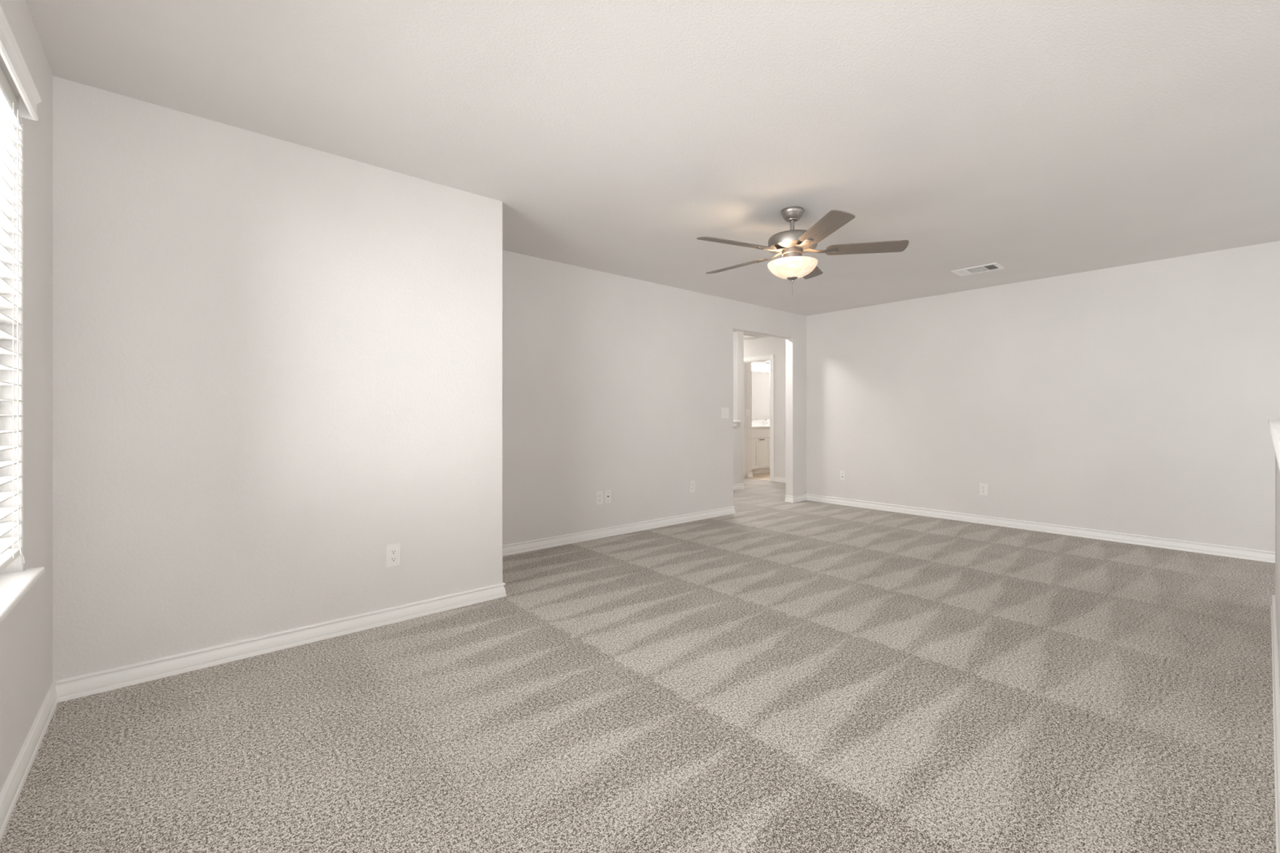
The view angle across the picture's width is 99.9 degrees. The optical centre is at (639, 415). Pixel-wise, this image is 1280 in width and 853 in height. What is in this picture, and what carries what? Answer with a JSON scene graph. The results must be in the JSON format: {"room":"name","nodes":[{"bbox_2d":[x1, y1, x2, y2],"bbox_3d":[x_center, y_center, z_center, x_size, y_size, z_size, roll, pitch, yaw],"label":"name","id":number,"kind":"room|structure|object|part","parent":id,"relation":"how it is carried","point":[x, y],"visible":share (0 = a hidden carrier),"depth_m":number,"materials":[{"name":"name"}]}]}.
{"room":"empty living room","nodes":[
{"label":"empty living room","id":0,"kind":"room"},
{"bbox_2d":[0,0,53,792],"bbox_3d":[-0.907,-0.094,0.360,0.170,2.620,5.029,0,0,-41],"label":"wall","id":1,"kind":"structure","parent":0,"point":[26,633],"depth_m":1.77,"materials":[{"name":"paint"}]},
{"bbox_2d":[0,4,41,572],"bbox_3d":[-1.149,-0.269,0.764,0.102,1.440,2.432,0,0,-41],"label":"window blind","id":2,"kind":"object","parent":1,"relation":"attached to","point":[12,112],"visible":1,"depth_m":1.57,"materials":[{"name":"white paint"}]},
{"bbox_3d":[-1.164,0.421,0.751,0.052,0.020,2.432,0,0,-41],"label":"rail","id":3,"kind":"part","parent":2,"relation":"part of","materials":[{"name":"white paint"}]},
{"bbox_3d":[-1.163,-0.260,0.751,0.050,1.280,2.432,0,0,-41],"label":"slat panel","id":4,"kind":"part","parent":2,"relation":"part of","materials":[{"name":"white plastic"}]},
{"bbox_3d":[-1.852,-0.247,1.552,0.062,1.335,0.002,0,0,-41],"label":"ladder cord","id":5,"kind":"part","parent":2,"relation":"part of","materials":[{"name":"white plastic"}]},
{"bbox_3d":[-1.867,-0.232,1.626,0.008,1.366,0.061,0,0,-34],"label":"lift cord","id":6,"kind":"part","parent":2,"relation":"part of","materials":[{"name":"white fabric"}]},
{"bbox_2d":[0,566,44,623],"bbox_3d":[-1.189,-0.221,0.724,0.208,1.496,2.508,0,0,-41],"label":"window sill","id":7,"kind":"structure","parent":1,"relation":"attached to","point":[14,586],"depth_m":1.54,"materials":[{"name":"white paint"}]},
{"bbox_2d":[0,681,57,841],"bbox_3d":[-0.772,1.076,0.345,0.016,0.087,4.629,0,0,-41],"label":"baseboard","id":8,"kind":"structure","parent":1,"relation":"attached to","point":[11,789],"depth_m":1.67,"materials":[{"name":"white paint"}]},
{"bbox_2d":[53,75,502,680],"bbox_3d":[-1.959,-0.094,3.038,2.065,2.620,1.005,0,0,-41],"label":"wall","id":9,"kind":"structure","parent":0,"point":[277,364],"depth_m":2.50,"materials":[{"name":"paint"}]},
{"bbox_2d":[53,582,506,702],"bbox_3d":[-1.556,1.076,2.712,1.911,0.087,0.016,0,0,-41],"label":"baseboard","id":10,"kind":"structure","parent":9,"relation":"attached to","point":[91,683],"depth_m":2.51,"materials":[{"name":"white paint"}]},
{"bbox_2d":[386,543,400,568],"bbox_3d":[-1.332,0.755,2.908,0.074,0.123,0.009,0,0,-41],"label":"wall outlet","id":11,"kind":"object","parent":9,"relation":"attached to","point":[393,551],"visible":1,"depth_m":2.90,"materials":[{"name":"white plastic"}]},
{"bbox_2d":[390,556,396,562],"bbox_3d":[-1.330,0.774,2.906,0.034,0.028,0.002,0,0,-41],"label":"receptacle","id":12,"kind":"object","parent":11,"relation":"attached to","point":[393,559],"depth_m":2.90,"materials":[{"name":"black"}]},
{"bbox_2d":[390,549,396,555],"bbox_3d":[-1.330,0.735,2.906,0.034,0.028,0.002,0,0,-41],"label":"receptacle","id":13,"kind":"object","parent":11,"relation":"attached to","point":[393,552],"depth_m":2.90,"materials":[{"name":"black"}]},
{"bbox_2d":[0,472,1275,852],"bbox_3d":[1.859,1.175,5.188,10.820,0.122,8.750,0,0,-41],"label":"floor","id":14,"kind":"structure","parent":0,"point":[773,674],"depth_m":2.01,"materials":[{"name":"carpet"}]},
{"bbox_2d":[751,427,769,474],"bbox_3d":[2.372,0.670,10.665,1.605,0.885,0.588,0,0,-41],"label":"vanity cabinet","id":15,"kind":"object","parent":14,"relation":"on","point":[760,436],"visible":0.27,"depth_m":10.29,"materials":[{"name":"white paint"}]},
{"bbox_3d":[2.096,0.708,10.097,0.367,0.565,0.019,0,0,-41],"label":"door","id":16,"kind":"part","parent":15,"relation":"part of","materials":[{"name":"white paint"}]},
{"bbox_2d":[751,419,769,427],"bbox_3d":[2.377,0.156,10.674,1.625,0.142,0.589,0,0,-41],"label":"countertop","id":17,"kind":"structure","parent":15,"relation":"on","point":[755,424],"depth_m":11.01,"materials":[{"name":"white stone"}]},
{"bbox_2d":[760,419,768,425],"bbox_3d":[2.568,0.136,11.024,0.210,0.114,0.160,0,0,-41],"label":"faucet","id":18,"kind":"object","parent":17,"relation":"on","point":[765,420],"visible":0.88,"depth_m":11.04,"materials":[{"name":"silver metal"}]},
{"bbox_3d":[2.239,0.331,10.220,0.743,0.160,0.019,0,0,-41],"label":"drawer","id":19,"kind":"part","parent":15,"relation":"part of","materials":[{"name":"white paint"}]},
{"bbox_3d":[2.380,0.708,10.341,0.370,0.565,0.019,0,0,-41],"label":"door","id":20,"kind":"part","parent":15,"relation":"part of","materials":[{"name":"white paint"}]},
{"bbox_2d":[25,0,1279,340],"bbox_3d":[1.859,-1.400,5.188,10.820,0.152,8.750,0,0,-41],"label":"ceiling","id":21,"kind":"structure","parent":0,"point":[1035,140],"depth_m":2.36,"materials":[{"name":"paint"}]},
{"bbox_2d":[696,206,908,295],"bbox_3d":[0.947,-1.051,3.503,1.327,0.546,1.284,0,0,-41],"label":"ceiling fan","id":22,"kind":"object","parent":21,"relation":"hanging from","point":[792,243],"visible":1,"depth_m":3.37,"materials":[{"name":"silver metal"}]},
{"bbox_3d":[0.576,-1.054,3.283,0.485,0.007,0.137,0,12,-25],"label":"blade","id":23,"kind":"part","parent":22,"relation":"part of","materials":[{"name":"wood"}]},
{"bbox_3d":[0.678,-1.054,3.799,0.137,0.006,0.486,-17,11,-41],"label":"blade","id":24,"kind":"part","parent":22,"relation":"part of","materials":[{"name":"brown wood"}]},
{"bbox_3d":[0.866,-1.056,3.595,0.060,0.030,0.212,-17,11,-41],"label":"blade arm","id":25,"kind":"part","parent":22,"relation":"part of","materials":[{"name":"silver metal"}]},
{"bbox_3d":[0.828,-1.056,3.398,0.212,0.030,0.060,0,13,-25],"label":"blade arm","id":26,"kind":"part","parent":22,"relation":"part of","materials":[{"name":"silver metal"}]},
{"bbox_3d":[0.982,-0.936,3.470,0.314,0.098,0.314,0,0,-41],"label":"lamp shade","id":27,"kind":"part","parent":22,"relation":"part of","materials":[{"name":"white glass"}]},
{"bbox_3d":[1.003,-1.056,3.302,0.060,0.030,0.212,13,-1,-6],"label":"blade arm","id":28,"kind":"part","parent":22,"relation":"part of","materials":[{"name":"silver metal"}]},
{"bbox_3d":[1.201,-1.054,3.861,0.137,0.006,0.486,-14,-7,29],"label":"blade","id":29,"kind":"part","parent":22,"relation":"part of","materials":[{"name":"brown wood"}]},
{"bbox_3d":[1.149,-1.056,3.438,0.212,0.030,0.060,0,-13,11],"label":"blade arm","id":30,"kind":"part","parent":22,"relation":"part of","materials":[{"name":"silver metal"}]},
{"bbox_3d":[1.035,-1.054,3.026,0.137,0.007,0.485,13,-1,-6],"label":"blade","id":31,"kind":"part","parent":22,"relation":"part of","materials":[{"name":"wood"}]},
{"bbox_3d":[1.421,-1.054,3.383,0.486,0.006,0.137,0,-13,11],"label":"blade","id":32,"kind":"part","parent":22,"relation":"part of","materials":[{"name":"brown wood"}]},
{"bbox_2d":[951,262,1004,275],"bbox_3d":[3.051,-1.319,4.863,0.249,0.011,0.357,0,0,-41],"label":"ceiling vent","id":33,"kind":"object","parent":21,"relation":"in","point":[993,266],"visible":1,"depth_m":4.85,"materials":[{"name":"white metal"}]},
{"bbox_2d":[502,250,806,545],"bbox_3d":[0.799,-0.104,5.997,6.574,2.640,0.108,0,0,-41],"label":"wall","id":34,"kind":"structure","parent":0,"point":[621,385],"depth_m":5.06,"materials":[{"name":"paint"}]},
{"bbox_2d":[595,490,603,505],"bbox_3d":[-0.369,0.750,4.918,0.074,0.123,0.009,0,0,-41],"label":"wall outlet","id":35,"kind":"object","parent":34,"relation":"attached to","point":[599,495],"visible":1,"depth_m":4.91,"materials":[{"name":"white plastic"}]},
{"bbox_2d":[604,489,611,503],"bbox_3d":[-0.296,0.747,4.981,0.070,0.120,0.008,0,0,-41],"label":"jack plate","id":36,"kind":"object","parent":34,"relation":"attached to","point":[607,493],"visible":1,"depth_m":4.98,"materials":[{"name":"white plastic"}]},
{"bbox_2d":[502,506,735,555],"bbox_3d":[-0.170,1.076,5.083,3.313,0.087,0.016,0,0,-41],"label":"baseboard","id":37,"kind":"structure","parent":34,"relation":"attached to","point":[531,545],"depth_m":4.98,"materials":[{"name":"white paint"}]},
{"bbox_2d":[689,480,694,492],"bbox_3d":[0.556,0.750,5.712,0.074,0.123,0.009,0,0,-41],"label":"wall outlet","id":38,"kind":"object","parent":34,"relation":"attached to","point":[691,482],"visible":1,"depth_m":5.71,"materials":[{"name":"white plastic"}]},
{"bbox_2d":[721,407,728,418],"bbox_3d":[0.965,-0.033,6.055,0.124,0.124,0.022,0,0,-41],"label":"light switch","id":39,"kind":"object","parent":34,"relation":"attached to","point":[725,411],"visible":1,"depth_m":6.06,"materials":[{"name":"white plastic"}]},
{"bbox_2d":[784,495,793,502],"bbox_3d":[1.931,1.076,6.959,0.016,0.087,0.124,0,0,-41],"label":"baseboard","id":40,"kind":"structure","parent":34,"relation":"attached to","point":[788,498],"depth_m":6.96,"materials":[{"name":"white paint"}]},
{"bbox_2d":[792,493,806,502],"bbox_3d":[2.086,1.076,7.021,0.331,0.087,0.016,0,0,-41],"label":"baseboard","id":41,"kind":"structure","parent":34,"relation":"attached to","point":[799,498],"depth_m":7.01,"materials":[{"name":"white paint"}]},
{"bbox_2d":[733,330,743,484],"bbox_3d":[0.346,-0.110,7.257,3.181,2.652,0.115,0,0,-41],"label":"wall","id":42,"kind":"structure","parent":0,"point":[738,336],"depth_m":8.18,"materials":[{"name":"paint"}]},
{"bbox_2d":[733,420,740,426],"bbox_3d":[0.492,0.112,7.382,2.565,0.084,0.185,0,0,-41],"label":"sill","id":43,"kind":"structure","parent":42,"relation":"attached to","point":[735,423],"depth_m":8.09,"materials":[{"name":"white paint"}]},
{"bbox_2d":[733,483,745,490],"bbox_3d":[0.433,1.076,7.245,3.097,0.087,0.016,0,0,-41],"label":"baseboard","id":44,"kind":"structure","parent":42,"relation":"attached to","point":[736,486],"depth_m":8.15,"materials":[{"name":"white paint"}]},
{"bbox_2d":[743,333,755,338],"bbox_3d":[1.538,-1.349,9.200,0.600,0.014,0.645,0,0,-41],"label":"ceiling","id":45,"kind":"structure","parent":0,"point":[745,336],"depth_m":9.12,"materials":[{"name":"white paint"}]},
{"bbox_2d":[747,362,751,472],"bbox_3d":[1.703,-0.110,10.106,0.128,2.652,0.884,0,0,-41],"label":"wall","id":46,"kind":"structure","parent":0,"point":[749,365],"depth_m":9.77,"materials":[{"name":"paint"}]},
{"bbox_2d":[747,472,753,477],"bbox_3d":[2.002,1.076,9.770,0.144,0.087,0.016,0,0,-41],"label":"baseboard","id":47,"kind":"structure","parent":46,"relation":"attached to","point":[749,474],"depth_m":9.77,"materials":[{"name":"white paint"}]},
{"bbox_2d":[751,360,769,420],"bbox_3d":[2.372,-0.110,11.129,2.300,2.652,0.105,0,0,-41],"label":"wall","id":48,"kind":"structure","parent":0,"point":[768,362],"depth_m":11.19,"materials":[{"name":"paint"}]},
{"bbox_2d":[751,370,769,419],"bbox_3d":[2.168,-0.422,10.875,1.500,1.004,0.010,0,0,-41],"label":"wall mirror","id":49,"kind":"object","parent":48,"relation":"attached to","point":[760,380],"visible":0.46,"depth_m":11.15,"materials":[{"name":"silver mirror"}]},
{"bbox_2d":[751,361,769,370],"bbox_3d":[2.461,-1.035,11.026,0.840,0.158,0.165,0,0,-41],"label":"vanity light","id":50,"kind":"object","parent":48,"relation":"attached to","point":[757,364],"visible":0.61,"depth_m":11.04,"materials":[{"name":"silver metal"}]},
{"bbox_3d":[2.392,-1.009,10.937,0.120,0.106,0.120,0,0,-41],"label":"lamp shade","id":51,"kind":"part","parent":50,"relation":"part of","materials":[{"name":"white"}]},
{"bbox_3d":[2.559,-1.009,11.080,0.120,0.106,0.120,0,0,-41],"label":"lamp shade","id":52,"kind":"part","parent":50,"relation":"part of","materials":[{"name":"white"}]},
{"bbox_2d":[743,336,786,478],"bbox_3d":[2.246,-0.110,9.286,0.115,2.652,3.036,0,0,-41],"label":"wall","id":53,"kind":"structure","parent":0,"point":[771,345],"depth_m":9.12,"materials":[{"name":"paint"}]},
{"bbox_2d":[745,408,749,416],"bbox_3d":[1.944,-0.056,9.716,0.124,0.124,0.022,0,0,-41],"label":"light switch","id":54,"kind":"object","parent":53,"relation":"attached to","point":[747,411],"visible":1,"depth_m":9.72,"materials":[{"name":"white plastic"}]},
{"bbox_2d":[743,354,773,481],"bbox_3d":[2.086,0.037,9.456,0.137,2.158,0.714,0,0,-41],"label":"door frame","id":55,"kind":"structure","parent":53,"relation":"attached to","point":[766,357],"depth_m":9.18,"materials":[{"name":"white paint"}]},
{"bbox_2d":[773,476,786,483],"bbox_3d":[2.725,1.076,8.627,0.016,0.087,1.371,0,0,-41],"label":"baseboard","id":56,"kind":"structure","parent":53,"relation":"attached to","point":[778,479],"depth_m":9.05,"materials":[{"name":"white paint"}]},
{"bbox_2d":[806,240,1279,551],"bbox_3d":[4.064,-0.094,5.056,0.110,2.620,5.676,0,0,-41],"label":"wall","id":57,"kind":"structure","parent":0,"point":[1140,398],"depth_m":5.03,"materials":[{"name":"paint"}]},
{"bbox_2d":[840,471,844,480],"bbox_3d":[2.535,0.748,6.740,0.016,0.120,0.070,0,0,-41],"label":"jack plate","id":58,"kind":"object","parent":57,"relation":"attached to","point":[842,473],"visible":1,"depth_m":6.74,"materials":[{"name":"white plastic"}]},
{"bbox_2d":[979,483,987,496],"bbox_3d":[3.550,0.762,5.563,0.009,0.123,0.074,0,0,-41],"label":"wall outlet","id":59,"kind":"object","parent":57,"relation":"attached to","point":[983,487],"visible":1,"depth_m":5.56,"materials":[{"name":"white plastic"}]},
{"bbox_2d":[806,493,1275,563],"bbox_3d":[4.000,1.076,5.034,0.016,0.087,5.526,0,0,-41],"label":"baseboard","id":60,"kind":"structure","parent":57,"relation":"attached to","point":[1183,545],"depth_m":5.01,"materials":[{"name":"white paint"}]},
{"bbox_2d":[1275,453,1279,688],"bbox_3d":[2.084,0.628,1.672,4.240,1.175,0.115,0,0,-41],"label":"wall","id":61,"kind":"structure","parent":0,"point":[1277,468],"depth_m":2.33,"materials":[{"name":"paint"}]},
{"bbox_2d":[1268,419,1279,470],"bbox_3d":[2.087,0.032,1.674,4.288,0.025,0.166,0,0,-41],"label":"trim","id":62,"kind":"structure","parent":61,"relation":"on","point":[1274,424],"depth_m":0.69,"materials":[{"name":"white paint"}]},
{"bbox_2d":[1271,595,1279,852],"bbox_3d":[2.047,1.076,1.727,4.256,0.087,0.016,0,0,-41],"label":"baseboard","id":63,"kind":"structure","parent":61,"relation":"attached to","point":[1276,691],"depth_m":1.89,"materials":[{"name":"white paint"}]}
]}

